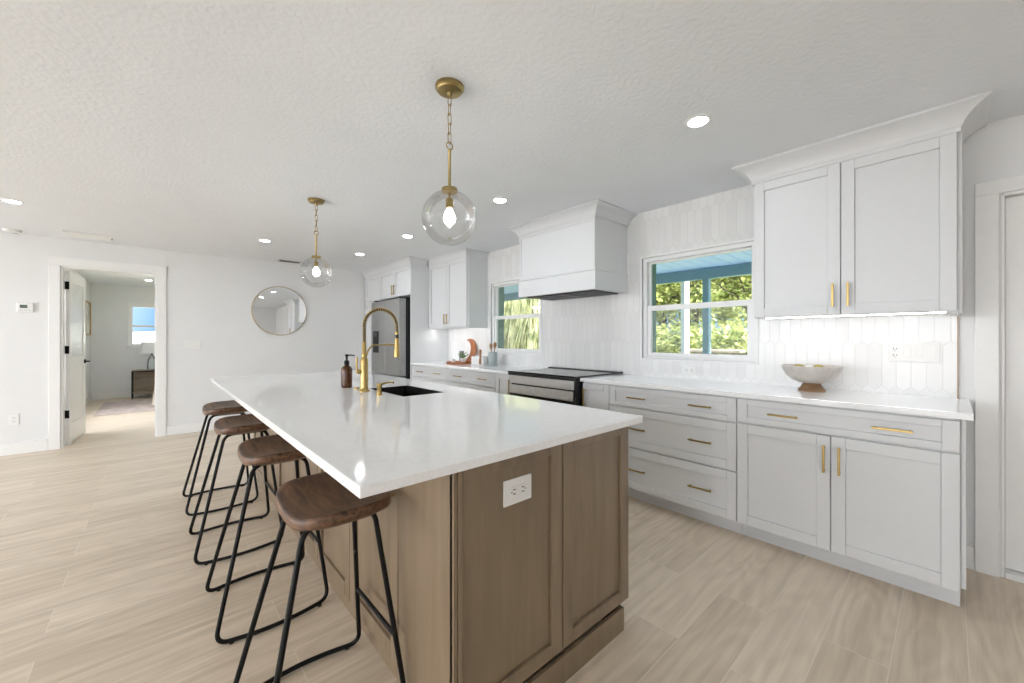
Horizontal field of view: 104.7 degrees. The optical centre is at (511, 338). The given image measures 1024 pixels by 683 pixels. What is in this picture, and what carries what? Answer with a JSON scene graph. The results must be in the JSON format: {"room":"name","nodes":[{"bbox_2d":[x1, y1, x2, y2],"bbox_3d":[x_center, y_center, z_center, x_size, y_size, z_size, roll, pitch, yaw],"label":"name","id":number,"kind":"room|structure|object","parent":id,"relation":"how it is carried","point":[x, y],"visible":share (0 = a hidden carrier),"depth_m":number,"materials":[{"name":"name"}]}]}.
{"room":"kitchen","nodes":[
{"label":"kitchen","id":0,"kind":"room"},
{"bbox_2d":[65,269,90,397],"bbox_3d":[-7.031,0.050,6.232,0.120,2.381,4.970,0,0,-42],"label":"wall","id":1,"kind":"structure","parent":0,"point":[88,284],"depth_m":7.76,"materials":[{"name":"paint"}]},
{"bbox_2d":[86,300,90,334],"bbox_3d":[-7.992,-0.390,7.425,0.045,0.640,0.730,0,0,-42],"label":"wall picture","id":2,"kind":"object","parent":1,"relation":"attached to","point":[88,304],"visible":0.67,"depth_m":7.57,"materials":[{"name":"gold metal"}]},
{"bbox_2d":[86,394,91,404],"bbox_3d":[-6.947,1.177,6.240,0.015,0.125,4.830,0,0,-42],"label":"baseboard","id":3,"kind":"structure","parent":1,"relation":"attached to","point":[89,398],"depth_m":7.66,"materials":[{"name":"paint"}]},
{"bbox_2d":[91,283,154,393],"bbox_3d":[-7.046,0.050,9.479,4.200,2.381,0.120,0,0,-42],"label":"wall","id":4,"kind":"structure","parent":0,"point":[112,362],"depth_m":8.25,"materials":[{"name":"paint"}]},
{"bbox_2d":[92,391,152,399],"bbox_3d":[-6.995,1.177,9.434,4.185,0.125,0.015,0,0,-42],"label":"baseboard","id":5,"kind":"structure","parent":4,"relation":"attached to","point":[96,396],"depth_m":8.26,"materials":[{"name":"paint"}]},
{"bbox_2d":[127,303,154,347],"bbox_3d":[-7.777,-0.282,8.775,1.110,0.965,0.130,0,0,-42],"label":"window","id":6,"kind":"structure","parent":4,"relation":"in","point":[130,306],"depth_m":8.43,"materials":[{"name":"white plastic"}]},
{"bbox_2d":[0,231,365,448],"bbox_3d":[-4.923,0.050,4.704,7.570,2.381,0.120,0,0,-42],"label":"wall","id":7,"kind":"structure","parent":0,"point":[209,298],"depth_m":5.26,"materials":[{"name":"paint"}]},
{"bbox_2d":[9,414,18,424],"bbox_3d":[-5.346,0.864,4.238,0.070,0.117,0.009,0,0,-42],"label":"outlet","id":8,"kind":"object","parent":7,"relation":"attached to","point":[13,418],"visible":1,"depth_m":4.24,"materials":[{"name":"white plastic"}]},
{"bbox_2d":[11,416,15,422],"bbox_3d":[-5.344,0.863,4.236,0.033,0.066,0.002,0,0,-42],"label":"receptacle","id":9,"kind":"object","parent":8,"relation":"attached to","point":[13,418],"depth_m":4.23,"materials":[{"name":"white plastic"}]},
{"bbox_2d":[0,439,47,455],"bbox_3d":[-6.429,1.177,3.260,3.400,0.125,0.015,0,0,-42],"label":"baseboard","id":10,"kind":"structure","parent":7,"relation":"attached to","point":[37,445],"depth_m":4.27,"materials":[{"name":"paint"}]},
{"bbox_2d":[16,303,33,312],"bbox_3d":[-5.281,-0.340,4.282,0.120,0.104,0.028,0,0,-42],"label":"thermostat","id":11,"kind":"object","parent":7,"relation":"attached to","point":[20,307],"visible":1,"depth_m":4.28,"materials":[{"name":"white plastic"}]},
{"bbox_2d":[65,271,89,444],"bbox_3d":[-5.383,0.219,4.874,0.151,2.018,0.789,0,0,-38],"label":"door","id":12,"kind":"structure","parent":7,"relation":"in","point":[75,285],"depth_m":4.79,"materials":[{"name":"paint"}]},
{"bbox_2d":[48,256,165,449],"bbox_3d":[-4.835,0.158,4.772,0.987,2.165,0.138,0,0,-42],"label":"door frame","id":13,"kind":"structure","parent":7,"relation":"attached to","point":[54,262],"depth_m":4.54,"materials":[{"name":"paint"}]},
{"bbox_2d":[167,421,214,435],"bbox_3d":[-3.487,1.177,5.905,2.528,0.125,0.015,0,0,-42],"label":"baseboard","id":14,"kind":"structure","parent":7,"relation":"attached to","point":[191,427],"depth_m":5.19,"materials":[{"name":"paint"}]},
{"bbox_2d":[251,286,306,334],"bbox_3d":[-3.473,-0.420,5.913,0.731,0.731,0.016,0,0,-42],"label":"wall mirror","id":15,"kind":"object","parent":7,"relation":"attached to","point":[277,310],"visible":1,"depth_m":5.90,"materials":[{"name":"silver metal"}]},
{"bbox_2d":[0,0,1023,286],"bbox_3d":[-3.719,-1.216,2.505,9.020,0.150,15.300,0,0,-42],"label":"ceiling","id":16,"kind":"structure","parent":0,"point":[208,127],"depth_m":1.92,"materials":[{"name":"paint"}]},
{"bbox_2d":[0,198,23,203],"bbox_3d":[-4.134,-1.138,3.264,0.130,0.006,0.130,0,0,-42],"label":"recessed light","id":17,"kind":"object","parent":16,"relation":"in","point":[1,199],"visible":1,"depth_m":3.26,"materials":[{"name":"white"}]},
{"bbox_2d":[2,228,22,233],"bbox_3d":[-5.223,-1.123,4.126,0.136,0.037,0.136,0,0,-42],"label":"smoke detector","id":18,"kind":"object","parent":16,"relation":"attached to","point":[7,230],"visible":1,"depth_m":4.10,"materials":[{"name":"white plastic"}]},
{"bbox_2d":[62,231,113,241],"bbox_3d":[-4.679,-1.126,4.372,0.370,0.030,0.280,0,0,-42],"label":"ceiling vent","id":19,"kind":"object","parent":16,"relation":"in","point":[67,233],"visible":1,"depth_m":4.33,"materials":[{"name":"white plastic"}]},
{"bbox_2d":[277,259,301,263],"bbox_3d":[-3.262,-1.136,5.795,0.300,0.010,0.140,0,0,-42],"label":"ceiling vent","id":20,"kind":"object","parent":16,"relation":"in","point":[280,260],"visible":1,"depth_m":5.76,"materials":[{"name":"grey plastic"}]},
{"bbox_2d":[299,197,332,286],"bbox_3d":[-1.608,-0.782,3.243,0.244,0.717,0.244,0,0,-42],"label":"pendant lamp","id":21,"kind":"object","parent":16,"relation":"hanging from","point":[316,259],"visible":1,"depth_m":3.25,"materials":[{"name":"gold"}]},
{"bbox_2d":[401,234,413,237],"bbox_3d":[-1.158,-1.138,4.374,0.130,0.006,0.130,0,0,-42],"label":"recessed light","id":22,"kind":"object","parent":16,"relation":"in","point":[405,235],"visible":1,"depth_m":4.38,"materials":[{"name":"white"}]},
{"bbox_2d":[422,77,476,245],"bbox_3d":[-0.282,-0.782,1.784,0.244,0.717,0.244,0,0,-42],"label":"pendant lamp","id":23,"kind":"object","parent":16,"relation":"hanging from","point":[446,87],"visible":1,"depth_m":1.80,"materials":[{"name":"clear glass"}]},
{"bbox_2d":[446,197,452,208],"bbox_3d":[-0.282,-0.613,1.784,0.035,0.050,0.035,0,0,-42],"label":"socket","id":24,"kind":"object","parent":23,"relation":"attached to","point":[449,201],"depth_m":1.77,"materials":[{"name":"gold metal"}]},
{"bbox_2d":[492,197,507,202],"bbox_3d":[-0.098,-1.138,3.242,0.130,0.006,0.130,0,0,-42],"label":"recessed light","id":25,"kind":"object","parent":16,"relation":"in","point":[497,199],"visible":1,"depth_m":3.24,"materials":[{"name":"white"}]},
{"bbox_2d":[494,199,505,201],"bbox_3d":[-0.098,-1.139,3.242,0.096,0.002,0.096,0,0,-42],"label":"diffuser","id":26,"kind":"object","parent":25,"relation":"attached to","point":[495,200],"depth_m":3.24,"materials":[{"name":"white"}]},
{"bbox_2d":[685,114,711,127],"bbox_3d":[0.973,-1.138,2.066,0.130,0.006,0.130,0,0,-42],"label":"recessed light","id":27,"kind":"object","parent":16,"relation":"in","point":[699,120],"visible":1,"depth_m":2.06,"materials":[{"name":"white plastic"}]},
{"bbox_2d":[688,117,707,125],"bbox_3d":[0.973,-1.139,2.066,0.096,0.002,0.096,0,0,-42],"label":"diffuser","id":28,"kind":"object","parent":27,"relation":"attached to","point":[692,121],"depth_m":2.07,"materials":[{"name":"white"}]},
{"bbox_2d":[0,396,1023,682],"bbox_3d":[-3.206,1.290,2.832,7.820,0.100,15.100,0,0,-42],"label":"floor","id":29,"kind":"structure","parent":0,"point":[101,581],"depth_m":1.87,"materials":[{"name":"brown wood"}]},
{"bbox_2d":[93,399,154,415],"bbox_3d":[-6.435,1.234,7.783,2.360,0.012,1.820,0,0,-42],"label":"area rug","id":30,"kind":"object","parent":29,"relation":"on","point":[143,405],"visible":0.44,"depth_m":7.08,"materials":[{"name":"beige fabric"}]},
{"bbox_2d":[152,387,154,405],"bbox_3d":[-6.202,0.965,8.369,2.130,0.550,1.533,0,0,-42],"label":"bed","id":31,"kind":"object","parent":30,"relation":"on","point":[153,396],"visible":0.02,"depth_m":7.19,"materials":[{"name":"white fabric"}]},
{"bbox_2d":[131,369,154,399],"bbox_3d":[-7.715,0.944,8.408,0.552,0.592,0.382,0,0,-42],"label":"nightstand","id":32,"kind":"object","parent":29,"relation":"on","point":[142,380],"visible":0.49,"depth_m":8.42,"materials":[{"name":"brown wood"}]},
{"bbox_2d":[133,390,153,393],"bbox_3d":[-7.718,1.123,8.411,0.508,0.035,0.360,0,0,-42],"label":"shelf","id":33,"kind":"object","parent":32,"relation":"attached to","point":[134,391],"depth_m":8.31,"materials":[{"name":"brown wood"}]},
{"bbox_2d":[139,340,154,369],"bbox_3d":[-7.683,0.331,8.423,0.400,0.635,0.400,0,0,-42],"label":"table lamp","id":34,"kind":"object","parent":32,"relation":"on","point":[146,347],"visible":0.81,"depth_m":8.27,"materials":[{"name":"white fabric"}]},
{"bbox_2d":[182,400,258,515],"bbox_3d":[-2.247,0.873,3.043,0.436,0.735,0.511,0,0,-42],"label":"bar stool","id":35,"kind":"object","parent":29,"relation":"on","point":[220,408],"visible":0.83,"depth_m":3.02,"materials":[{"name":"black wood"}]},
{"bbox_2d":[189,414,283,565],"bbox_3d":[-1.709,0.873,2.447,0.436,0.735,0.511,0,0,-42],"label":"bar stool","id":36,"kind":"object","parent":29,"relation":"on","point":[229,426],"visible":0.8,"depth_m":2.43,"materials":[{"name":"black metal"}]},
{"bbox_2d":[205,434,328,644],"bbox_3d":[-1.173,0.873,1.888,0.436,0.735,0.511,0,0,-42],"label":"bar stool","id":37,"kind":"object","parent":29,"relation":"on","point":[271,449],"visible":0.81,"depth_m":1.85,"materials":[{"name":"black metal"}]},
{"bbox_2d":[233,472,405,682],"bbox_3d":[-0.637,0.873,1.300,0.436,0.735,0.511,0,0,-42],"label":"bar stool","id":38,"kind":"object","parent":29,"relation":"on","point":[306,504],"visible":0.92,"depth_m":1.30,"materials":[{"name":"brown wood"}]},
{"bbox_2d":[372,297,409,378],"bbox_3d":[-1.630,0.307,6.089,0.720,1.805,0.965,0,0,-42],"label":"refrigerator","id":39,"kind":"object","parent":29,"relation":"on","point":[384,362],"visible":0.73,"depth_m":5.68,"materials":[{"name":"grey metal"}]},
{"bbox_2d":[360,256,447,378],"bbox_3d":[-1.745,0.050,6.300,0.688,2.380,1.746,0,0,-42],"label":"surround","id":40,"kind":"object","parent":29,"relation":"on","point":[408,276],"visible":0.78,"depth_m":5.73,"materials":[{"name":"paint"}]},
{"bbox_2d":[412,365,447,384],"bbox_3d":[-0.897,0.798,5.405,0.625,0.883,0.892,0,0,-42],"label":"base cabinet","id":41,"kind":"object","parent":29,"relation":"on","point":[438,375],"visible":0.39,"depth_m":5.19,"materials":[{"name":"paint"}]},
{"bbox_2d":[253,427,627,682],"bbox_3d":[-0.880,0.798,2.558,0.932,0.884,3.119,0,0,-42],"label":"base cabinet","id":42,"kind":"object","parent":29,"relation":"on","point":[483,591],"visible":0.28,"depth_m":1.35,"materials":[{"name":"brown wood"}]},
{"bbox_2d":[211,370,642,498],"bbox_3d":[-0.981,0.340,2.484,1.197,0.028,3.261,0,0,-42],"label":"countertop","id":43,"kind":"structure","parent":42,"relation":"on","point":[370,443],"depth_m":1.50,"materials":[{"name":"white stone"}]},
{"bbox_2d":[341,354,354,387],"bbox_3d":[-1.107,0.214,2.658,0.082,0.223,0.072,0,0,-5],"label":"soap bottle","id":44,"kind":"object","parent":43,"relation":"on","point":[346,370],"visible":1,"depth_m":2.63,"materials":[{"name":"orange glass"}]},
{"bbox_2d":[356,307,399,391],"bbox_3d":[-0.855,0.062,2.517,0.068,0.528,0.287,0,0,44],"label":"faucet","id":45,"kind":"object","parent":43,"relation":"on","point":[363,371],"visible":1,"depth_m":2.45,"materials":[{"name":"gold metal"}]},
{"bbox_2d":[376,381,393,394],"bbox_3d":[-0.745,0.288,2.323,0.112,0.075,0.038,0,0,-42],"label":"soap pump","id":46,"kind":"object","parent":43,"relation":"on","point":[379,385],"visible":1,"depth_m":2.29,"materials":[{"name":"gold metal"}]},
{"bbox_2d":[369,385,443,396],"bbox_3d":[-0.677,0.453,2.512,0.281,0.254,0.498,0,0,-42],"label":"sink","id":47,"kind":"object","parent":43,"relation":"in","point":[406,390],"visible":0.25,"depth_m":2.70,"materials":[{"name":"black metal"}]},
{"bbox_2d":[503,473,530,507],"bbox_3d":[0.019,0.491,1.284,0.122,0.082,0.009,0,0,-42],"label":"outlet","id":48,"kind":"object","parent":42,"relation":"attached to","point":[518,489],"visible":1,"depth_m":1.28,"materials":[{"name":"white plastic"}]},
{"bbox_2d":[511,483,525,497],"bbox_3d":[0.021,0.491,1.282,0.066,0.033,0.002,0,0,-42],"label":"receptacle","id":49,"kind":"object","parent":48,"relation":"attached to","point":[518,490],"depth_m":1.28,"materials":[{"name":"white plastic"}]},
{"bbox_2d":[447,368,496,392],"bbox_3d":[-0.281,0.798,4.720,0.625,0.883,0.948,0,0,-42],"label":"base cabinet","id":50,"kind":"object","parent":29,"relation":"on","point":[478,380],"visible":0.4,"depth_m":4.50,"materials":[{"name":"paint"}]},
{"bbox_2d":[496,373,510,394],"bbox_3d":[0.126,0.798,4.267,0.625,0.883,0.265,0,0,-42],"label":"base cabinet","id":51,"kind":"object","parent":29,"relation":"on","point":[502,380],"visible":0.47,"depth_m":4.11,"materials":[{"name":"paint"}]},
{"bbox_2d":[410,361,539,373],"bbox_3d":[-0.487,0.341,4.951,0.622,0.030,2.120,0,0,-42],"label":"countertop","id":52,"kind":"structure","parent":51,"relation":"on","point":[503,369],"depth_m":4.68,"materials":[{"name":"white stone"}]},
{"bbox_2d":[446,361,470,363],"bbox_3d":[-0.703,0.312,5.245,0.344,0.027,0.344,0,0,-42],"label":"serving tray","id":53,"kind":"object","parent":52,"relation":"on","point":[447,362],"visible":0.82,"depth_m":5.11,"materials":[{"name":"brown wood"}]},
{"bbox_2d":[459,352,468,361],"bbox_3d":[-0.647,0.238,5.221,0.160,0.150,0.145,0,0,23],"label":"potted plant","id":54,"kind":"object","parent":53,"relation":"on","point":[462,359],"visible":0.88,"depth_m":5.20,"materials":[{"name":"green plant"}]},
{"bbox_2d":[466,339,475,360],"bbox_3d":[-0.577,0.161,5.443,0.085,0.329,0.251,0,0,-42],"label":"cutting board","id":55,"kind":"object","parent":52,"relation":"on","point":[472,342],"visible":0.77,"depth_m":5.40,"materials":[{"name":"brown wood"}]},
{"bbox_2d":[471,356,487,364],"bbox_3d":[-0.400,0.271,5.013,0.110,0.110,0.250,0,0,-42],"label":"holder","id":56,"kind":"object","parent":52,"relation":"on","point":[474,359],"visible":0.79,"depth_m":4.95,"materials":[{"name":"white ceramic"}]},
{"bbox_2d":[479,350,481,363],"bbox_3d":[-0.395,0.222,4.905,0.035,0.184,0.028,0,0,33],"label":"wooden spatula","id":57,"kind":"object","parent":52,"relation":"on","point":[480,351],"visible":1,"depth_m":4.90,"materials":[{"name":"brown wood"}]},
{"bbox_2d":[488,352,496,365],"bbox_3d":[-0.237,0.245,4.884,0.114,0.162,0.114,0,0,-42],"label":"utensil crock","id":58,"kind":"object","parent":52,"relation":"on","point":[492,356],"visible":0.98,"depth_m":4.83,"materials":[{"name":"grey ceramic"}]},
{"bbox_2d":[508,367,622,405],"bbox_3d":[0.487,0.763,3.820,0.683,0.914,0.906,0,0,-42],"label":"range","id":59,"kind":"object","parent":29,"relation":"on","point":[564,385],"visible":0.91,"depth_m":3.59,"materials":[{"name":"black metal"}]},
{"bbox_2d":[508,368,616,377],"bbox_3d":[0.471,0.320,3.806,0.610,0.011,0.862,0,0,-42],"label":"cooktop","id":60,"kind":"object","parent":59,"relation":"in","point":[540,372],"depth_m":3.70,"materials":[{"name":"black glass"}]},
{"bbox_2d":[582,382,610,410],"bbox_3d":[0.891,0.798,3.416,0.625,0.883,0.260,0,0,-42],"label":"base cabinet","id":61,"kind":"object","parent":29,"relation":"on","point":[594,395],"visible":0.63,"depth_m":3.23,"materials":[{"name":"paint"}]},
{"bbox_2d":[609,385,742,533],"bbox_3d":[1.289,0.798,2.974,0.625,0.883,0.925,0,0,-42],"label":"base cabinet","id":62,"kind":"object","parent":29,"relation":"on","point":[682,456],"visible":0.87,"depth_m":2.70,"materials":[{"name":"paint"}]},
{"bbox_2d":[737,397,965,606],"bbox_3d":[1.911,0.798,2.283,0.625,0.883,0.931,0,0,-42],"label":"base cabinet","id":63,"kind":"object","parent":29,"relation":"on","point":[878,495],"visible":0.99,"depth_m":2.02,"materials":[{"name":"paint"}]},
{"bbox_2d":[580,374,973,420],"bbox_3d":[1.519,0.341,2.721,0.622,0.030,2.150,0,0,-42],"label":"countertop","id":64,"kind":"structure","parent":63,"relation":"on","point":[952,408],"depth_m":2.32,"materials":[{"name":"white stone"}]},
{"bbox_2d":[782,364,843,391],"bbox_3d":[1.880,0.246,2.478,0.314,0.160,0.314,0,0,-42],"label":"pedestal bowl","id":65,"kind":"object","parent":64,"relation":"on","point":[811,378],"visible":0.98,"depth_m":2.40,"materials":[{"name":"white ceramic"}]},
{"bbox_2d":[1005,568,1023,582],"bbox_3d":[2.889,1.225,1.786,0.155,0.030,0.833,0,0,-42],"label":"baseboard","id":66,"kind":"structure","parent":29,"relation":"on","point":[1014,575],"depth_m":2.03,"materials":[{"name":"paint"}]},
{"bbox_2d":[448,114,1023,576],"bbox_3d":[1.263,0.050,3.591,0.159,2.381,10.050,0,0,-42],"label":"wall","id":67,"kind":"structure","parent":0,"point":[597,332],"depth_m":2.78,"materials":[{"name":"white tile"}]},
{"bbox_2d":[427,248,488,328],"bbox_3d":[-0.771,-0.639,5.449,0.378,1.001,0.994,0,0,-42],"label":"upper cabinet","id":68,"kind":"object","parent":67,"relation":"attached to","point":[458,280],"visible":1,"depth_m":5.21,"materials":[{"name":"paint"}]},
{"bbox_2d":[430,327,467,328],"bbox_3d":[-0.872,-0.147,5.394,0.014,0.016,0.936,0,0,-42],"label":"light","id":69,"kind":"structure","parent":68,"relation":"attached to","point":[430,327],"depth_m":5.41,"materials":[{"name":"paint"}]},
{"bbox_2d":[490,278,541,354],"bbox_3d":[0.100,-0.278,4.908,0.208,0.955,0.965,0,0,-42],"label":"window","id":70,"kind":"structure","parent":67,"relation":"in","point":[497,330],"depth_m":5.16,"materials":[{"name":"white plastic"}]},
{"bbox_2d":[506,199,636,300],"bbox_3d":[0.539,-0.777,3.837,0.586,0.726,1.152,0,0,-42],"label":"range hood","id":71,"kind":"object","parent":67,"relation":"attached to","point":[580,251],"visible":1,"depth_m":3.59,"materials":[{"name":"paint"}]},
{"bbox_2d":[682,366,696,374],"bbox_3d":[1.458,0.257,3.249,0.009,0.070,0.118,0,0,-42],"label":"outlet","id":72,"kind":"object","parent":67,"relation":"attached to","point":[691,370],"visible":1,"depth_m":3.24,"materials":[{"name":"white plastic"}]},
{"bbox_2d":[685,368,692,371],"bbox_3d":[1.456,0.257,3.247,0.002,0.033,0.066,0,0,-42],"label":"receptacle","id":73,"kind":"object","parent":72,"relation":"attached to","point":[686,369],"depth_m":3.25,"materials":[{"name":"white plastic"}]},
{"bbox_2d":[640,238,757,364],"bbox_3d":[1.552,-0.278,3.293,0.208,0.955,0.970,0,0,-42],"label":"window","id":74,"kind":"structure","parent":67,"relation":"in","point":[649,307],"depth_m":3.29,"materials":[{"name":"white plastic"}]},
{"bbox_2d":[731,90,991,319],"bbox_3d":[1.983,-0.633,2.355,0.420,1.014,1.102,0,0,-42],"label":"upper cabinet","id":75,"kind":"object","parent":67,"relation":"attached to","point":[867,221],"visible":1,"depth_m":2.20,"materials":[{"name":"paint"}]},
{"bbox_2d":[889,342,939,362],"bbox_3d":[2.325,0.077,2.285,0.009,0.114,0.203,0,0,-42],"label":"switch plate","id":76,"kind":"object","parent":67,"relation":"attached to","point":[927,352],"visible":1,"depth_m":2.28,"materials":[{"name":"white plastic"}]},
{"bbox_2d":[891,346,898,356],"bbox_3d":[2.271,0.076,2.341,0.002,0.066,0.033,0,0,-42],"label":"receptacle","id":77,"kind":"object","parent":76,"relation":"attached to","point":[894,349],"depth_m":2.34,"materials":[{"name":"white plastic"}]},
{"bbox_2d":[957,316,957,398],"bbox_3d":[2.443,0.096,2.164,0.012,0.461,0.005,0,0,-42],"label":"trim","id":78,"kind":"structure","parent":67,"relation":"attached to","point":[957,316],"depth_m":2.16,"materials":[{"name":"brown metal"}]},
{"bbox_2d":[966,544,974,569],"bbox_3d":[2.471,1.177,2.131,0.015,0.125,0.035,0,0,-42],"label":"baseboard","id":79,"kind":"structure","parent":67,"relation":"attached to","point":[970,550],"depth_m":2.12,"materials":[{"name":"paint"}]},
{"bbox_2d":[975,175,1023,577],"bbox_3d":[2.879,0.205,1.786,0.170,2.070,1.025,0,0,-42],"label":"door frame","id":80,"kind":"structure","parent":67,"relation":"attached to","point":[986,193],"depth_m":2.07,"materials":[{"name":"paint"}]},
{"bbox_2d":[1005,195,1023,572],"bbox_3d":[2.857,0.232,1.767,0.098,1.947,0.813,0,0,-42],"label":"door","id":81,"kind":"structure","parent":67,"relation":"in","point":[1014,206],"depth_m":2.05,"materials":[{"name":"paint"}]},
{"bbox_3d":[-3.378,1.515,45.313,64.420,0.150,48.100,0,0,-42],"label":"ground","id":82,"kind":"structure","parent":0,"visible":0},
{"bbox_2d":[133,332,154,343],"bbox_3d":[-12.928,0.415,16.617,9.800,2.050,4.800,0,0,-42],"label":"shed","id":83,"kind":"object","parent":82,"relation":"on","point":[138,337],"visible":0.02,"depth_m":13.60,"materials":[{"name":"white"}]},
{"label":"outside","id":84,"kind":"structure","parent":0,"visible":0},
{"bbox_2d":[510,334,746,354],"bbox_3d":[13.546,0.310,32.358,56.580,2.140,90.000,0,0,-42],"label":"ground","id":85,"kind":"structure","parent":84,"point":[720,347],"depth_m":17.89,"materials":[{"name":"green plant"}]},
{"bbox_2d":[504,299,525,345],"bbox_3d":[-0.494,-1.415,22.676,4.847,5.116,5.576,0,0,-2],"label":"tree","id":86,"kind":"object","parent":85,"relation":"on","point":[525,299],"visible":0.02,"depth_m":21.89,"materials":[{"name":"green plant"}]},
{"bbox_2d":[504,299,529,348],"bbox_3d":[0.193,-0.262,13.074,1.933,3.546,1.935,0,0,-25],"label":"tree","id":87,"kind":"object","parent":85,"relation":"on","point":[509,333],"depth_m":12.73,"materials":[{"name":"green plant"}]},
{"bbox_2d":[509,299,539,348],"bbox_3d":[0.748,-0.121,12.032,1.726,3.224,1.754,0,0,0],"label":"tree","id":88,"kind":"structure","parent":85,"relation":"on","point":[532,330],"depth_m":11.80,"materials":[{"name":"green plant"}]},
{"bbox_2d":[510,317,746,353],"bbox_3d":[5.438,-0.062,16.505,2.480,1.944,19.557,0,0,-42],"label":"hedge","id":89,"kind":"object","parent":85,"relation":"on","point":[664,344],"visible":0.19,"depth_m":14.38,"materials":[{"name":"green plant"}]},
{"bbox_2d":[656,288,676,338],"bbox_3d":[6.413,-1.878,21.250,5.829,5.349,5.068,0,0,-5],"label":"tree","id":90,"kind":"object","parent":85,"relation":"on","point":[657,288],"visible":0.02,"depth_m":20.87,"materials":[{"name":"green plant"}]},
{"bbox_2d":[656,283,691,339],"bbox_3d":[5.756,-1.218,17.771,4.186,4.419,4.816,0,0,-21],"label":"tree","id":91,"kind":"object","parent":85,"relation":"on","point":[659,297],"visible":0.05,"depth_m":16.85,"materials":[{"name":"green plant"}]},
{"bbox_2d":[656,281,695,338],"bbox_3d":[8.754,-2.236,22.706,5.508,5.814,6.336,0,0,-33],"label":"tree","id":92,"kind":"object","parent":85,"relation":"on","point":[673,297],"visible":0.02,"depth_m":22.31,"materials":[{"name":"green plant"}]},
{"bbox_2d":[681,281,688,352],"bbox_3d":[2.750,0.130,6.273,0.200,2.460,0.110,0,0,-42],"label":"porch post","id":93,"kind":"object","parent":85,"relation":"on","point":[684,285],"visible":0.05,"depth_m":6.22,"materials":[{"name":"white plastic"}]},
{"bbox_2d":[656,277,746,348],"bbox_3d":[8.263,-1.644,17.165,5.576,5.116,4.847,0,0,-36],"label":"tree","id":94,"kind":"object","parent":85,"relation":"on","point":[694,314],"visible":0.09,"depth_m":16.75,"materials":[{"name":"green plant"}]},
{"bbox_2d":[657,280,745,336],"bbox_3d":[10.810,-4.539,23.454,7.445,10.256,8.771,0,0,-27],"label":"tree","id":95,"kind":"object","parent":85,"relation":"on","point":[698,280],"visible":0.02,"depth_m":23.07,"materials":[{"name":"green plant"}]},
{"bbox_2d":[689,349,745,354],"bbox_3d":[6.088,0.641,11.998,0.500,0.650,1.700,0,0,-42],"label":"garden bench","id":96,"kind":"object","parent":85,"relation":"on","point":[694,351],"visible":0.38,"depth_m":11.61,"materials":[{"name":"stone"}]},
{"bbox_2d":[689,275,751,348],"bbox_3d":[8.939,-1.360,14.567,5.069,4.651,4.406,0,0,38],"label":"tree","id":97,"kind":"object","parent":85,"relation":"on","point":[747,279],"visible":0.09,"depth_m":14.80,"materials":[{"name":"green plant"}]},
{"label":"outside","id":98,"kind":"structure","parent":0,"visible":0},
{"bbox_2d":[504,250,751,300],"bbox_3d":[2.087,-0.998,4.835,2.730,0.265,10.400,0,0,-42],"label":"porch roof","id":99,"kind":"structure","parent":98,"point":[733,264],"depth_m":5.53,"materials":[{"name":"blue paint"}]},
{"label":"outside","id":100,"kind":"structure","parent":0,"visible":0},
{"bbox_3d":[2.068,1.390,4.819,2.680,0.100,10.400,0,0,-42],"label":"porch slab","id":101,"kind":"object","parent":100,"visible":0},
{"bbox_2d":[702,279,710,353],"bbox_3d":[2.812,0.237,5.704,0.130,2.205,0.130,0,0,-42],"label":"porch post","id":102,"kind":"object","parent":101,"relation":"on","point":[706,283],"visible":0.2,"depth_m":5.67,"materials":[{"name":"teal paint"}]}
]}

